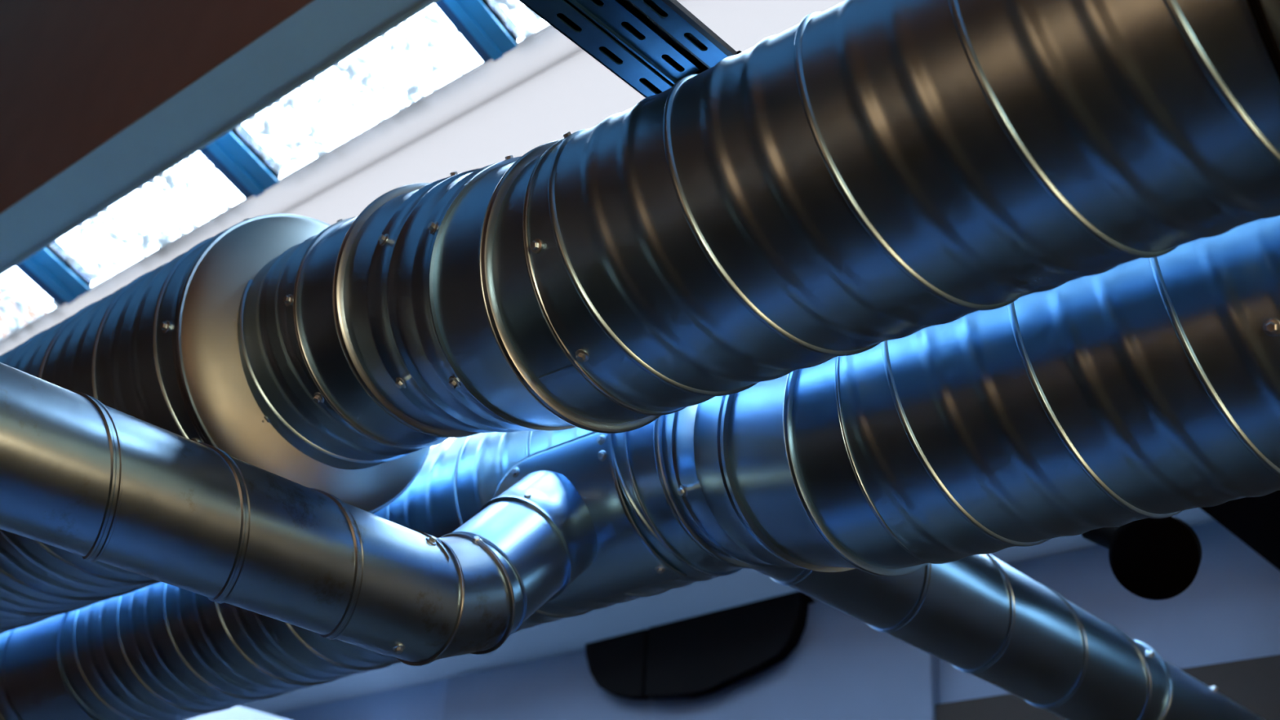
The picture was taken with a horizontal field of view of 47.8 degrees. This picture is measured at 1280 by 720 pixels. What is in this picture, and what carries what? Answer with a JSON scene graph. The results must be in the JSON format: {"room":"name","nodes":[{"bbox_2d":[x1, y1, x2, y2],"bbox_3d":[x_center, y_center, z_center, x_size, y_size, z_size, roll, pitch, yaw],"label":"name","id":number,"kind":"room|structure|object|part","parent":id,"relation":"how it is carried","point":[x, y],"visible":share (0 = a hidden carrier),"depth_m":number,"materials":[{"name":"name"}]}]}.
{"room":"mechanical room","nodes":[
{"label":"mechanical room","id":0,"kind":"room"},
{"bbox_2d":[0,291,48,337],"bbox_3d":[-6.799,1.286,6.887,0.200,6.600,9.000,-20,-36,37],"label":"window","id":1,"kind":"structure","parent":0,"point":[30,306],"depth_m":10.36,"materials":[{"name":"glass"}]},
{"bbox_2d":[0,0,439,275],"bbox_3d":[-0.557,-1.213,4.425,13.500,0.188,0.016,-20,-36,37],"label":"trim","id":2,"kind":"structure","parent":1,"relation":"attached to","point":[429,2],"depth_m":5.07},
{"bbox_2d":[0,23,582,355],"bbox_3d":[-1.918,-0.426,5.945,9.200,0.061,0.108,-20,-36,37],"label":"trim","id":3,"kind":"structure","parent":1,"relation":"attached to","point":[546,47],"depth_m":5.20,"materials":[{"name":"white paint"}]},
{"bbox_2d":[0,0,313,213],"bbox_3d":[-0.646,-2.048,4.688,13.500,1.880,0.044,-20,-36,37],"label":"ceiling","id":4,"kind":"structure","parent":0,"point":[75,74],"depth_m":5.54,"materials":[{"name":"brown paint"}]},
{"bbox_2d":[0,0,428,271],"bbox_3d":[-0.635,-1.230,4.334,13.500,0.112,0.230,-20,-36,37],"label":"beam","id":5,"kind":"structure","parent":4,"relation":"attached to","point":[321,32],"depth_m":5.02,"materials":[{"name":"metal"}]},
{"bbox_2d":[284,0,844,225],"bbox_3d":[-1.714,-0.194,6.096,9.200,0.225,0.532,-20,-36,37],"label":"wall","id":6,"kind":"structure","parent":0,"point":[578,92],"depth_m":4.85,"materials":[{"name":"white paint"}]},
{"bbox_2d":[238,506,1215,714],"bbox_3d":[1.204,0.679,5.778,13.500,0.234,0.400,-20,-36,37],"label":"beam","id":7,"kind":"structure","parent":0,"point":[746,585],"depth_m":6.98,"materials":[{"name":"white paint"}]},
{"bbox_2d":[1081,515,1201,599],"bbox_3d":[1.342,0.013,4.043,0.297,1.396,0.237,-9,-30,23],"label":"spotlight","id":8,"kind":"object","parent":7,"relation":"hanging from","point":[1152,558],"visible":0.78,"depth_m":3.69,"materials":[{"name":"black plastic"}]},
{"bbox_3d":[1.269,0.476,3.859,0.173,0.149,0.068,-20,-36,37],"label":"mounting arm","id":9,"kind":"part","parent":8,"relation":"part of","materials":[{"name":"black plastic"}]},
{"bbox_2d":[269,520,1279,719],"bbox_3d":[1.293,2.486,5.078,13.500,3.700,0.200,-20,-36,37],"label":"wall","id":10,"kind":"structure","parent":0,"point":[1230,611],"depth_m":5.23,"materials":[{"name":"white paint"}]},
{"bbox_2d":[186,706,287,719],"bbox_3d":[-2.085,1.945,7.083,0.300,0.450,2.050,-20,-36,37],"label":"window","id":11,"kind":"structure","parent":10,"relation":"attached to","point":[237,713],"depth_m":7.07,"materials":[{"name":"white glass"}]},
{"bbox_2d":[442,601,939,719],"bbox_3d":[0.076,1.623,6.622,2.920,0.730,0.060,-20,-36,37],"label":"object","id":12,"kind":"structure","parent":10,"relation":"attached to","point":[841,667],"depth_m":6.19,"materials":[{"name":"white paint"}]},
{"bbox_2d":[585,591,815,699],"bbox_3d":[0.240,1.354,6.568,1.284,0.376,0.120,-20,-36,37],"label":"wall lamp","id":13,"kind":"object","parent":10,"relation":"attached to","point":[708,653],"depth_m":6.46,"materials":[{"name":"black plastic"}]},
{"bbox_3d":[-0.095,1.471,6.834,0.397,0.321,0.102,-20,-36,37],"label":"panel","id":14,"kind":"part","parent":13,"relation":"part of","materials":[{"name":"black plastic"}]},
{"bbox_2d":[934,654,1279,719],"bbox_3d":[0.777,2.843,5.203,5.380,3.110,0.040,-20,-36,37],"label":"trim","id":15,"kind":"structure","parent":10,"relation":"attached to","point":[1253,684],"depth_m":4.96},
{"bbox_2d":[1199,489,1279,570],"bbox_3d":[1.788,0.038,3.872,0.984,0.250,2.600,-20,-36,37],"label":"trim","id":16,"kind":"structure","parent":10,"relation":"attached to","point":[1255,521],"depth_m":4.46,"materials":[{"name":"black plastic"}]},
{"bbox_3d":[-4.992,3.595,7.927,0.020,3.700,3.500,-20,-36,37],"label":"wall","id":17,"kind":"structure","parent":0,"visible":0},
{"bbox_2d":[0,0,1279,634],"bbox_3d":[-0.949,0.117,3.369,13.440,0.762,0.717,-20,-36,37],"label":"spiral duct","id":18,"kind":"object","parent":17,"relation":"attached to","point":[862,175],"visible":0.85,"depth_m":2.15,"materials":[{"name":"metal"}]},
{"bbox_2d":[0,215,1279,719],"bbox_3d":[-0.556,0.554,3.666,13.450,0.761,0.634,-20,-36,38],"label":"spiral duct","id":19,"kind":"object","parent":17,"relation":"attached to","point":[1140,388],"visible":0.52,"depth_m":2.49,"materials":[{"name":"metal"}]},
{"bbox_2d":[0,362,686,666],"bbox_3d":[-2.143,-0.654,1.234,0.402,0.557,6.266,-20,-36,38],"label":"duct","id":20,"kind":"object","parent":19,"relation":"attached to","point":[89,478],"visible":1,"depth_m":2.54,"materials":[{"name":"metal"}]},
{"bbox_3d":[-0.131,0.361,3.216,0.404,0.271,0.262,-20,-36,37],"label":"saddle plate","id":21,"kind":"part","parent":20,"relation":"part of","materials":[{"name":"silver metal"}]},
{"bbox_2d":[751,553,1263,719],"bbox_3d":[1.145,0.814,3.984,0.308,0.308,2.699,-20,-36,37],"label":"duct","id":22,"kind":"object","parent":19,"relation":"attached to","point":[979,615],"visible":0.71,"depth_m":3.64,"materials":[{"name":"metal"}]},
{"bbox_3d":[-4.665,-2.336,-0.213,13.500,6.600,0.200,-20,-36,37],"label":"wall","id":23,"kind":"structure","parent":0,"visible":0},
{"bbox_2d":[518,0,742,97],"bbox_3d":[-1.704,-1.572,0.765,0.207,0.066,5.525,-20,-36,37],"label":"cable tray","id":24,"kind":"object","parent":23,"relation":"attached to","point":[651,46],"visible":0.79,"depth_m":2.45,"materials":[{"name":"paint"}]},
{"bbox_3d":[-1.661,-1.577,0.710,0.044,0.003,5.505,-20,-36,37],"label":"plate","id":25,"kind":"part","parent":24,"relation":"part of","materials":[{"name":"metal"}]},
{"bbox_3d":[3.159,-2.272,1.898,4.300,0.514,1.180,-20,-36,37],"label":"ceiling","id":26,"kind":"structure","parent":0,"visible":0},
{"bbox_2d":[0,0,543,338],"bbox_3d":[-2.074,-0.635,5.844,9.200,0.252,0.470,-20,-36,37],"label":"window","id":27,"kind":"structure","parent":26,"relation":"attached to","point":[485,25],"depth_m":5.40,"materials":[{"name":"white glass"}]},
{"bbox_3d":[-3.097,-0.263,6.658,1.044,0.189,0.470,-20,-36,37],"label":"glass pane","id":28,"kind":"part","parent":27,"relation":"part of","materials":[{"name":"glass"}]},
{"bbox_3d":[-2.076,-0.630,5.842,1.152,0.189,0.470,-20,-36,37],"label":"glass pane","id":29,"kind":"part","parent":27,"relation":"part of","materials":[{"name":"glass"}]},
{"bbox_3d":[-1.061,-0.994,5.032,1.130,0.189,0.470,-20,-36,37],"label":"glass pane","id":30,"kind":"part","parent":27,"relation":"part of","materials":[{"name":"glass"}]},
{"bbox_3d":[-0.076,-1.348,4.245,1.181,0.189,0.470,-20,-36,37],"label":"glass pane","id":31,"kind":"part","parent":27,"relation":"part of","materials":[{"name":"glass"}]}
]}

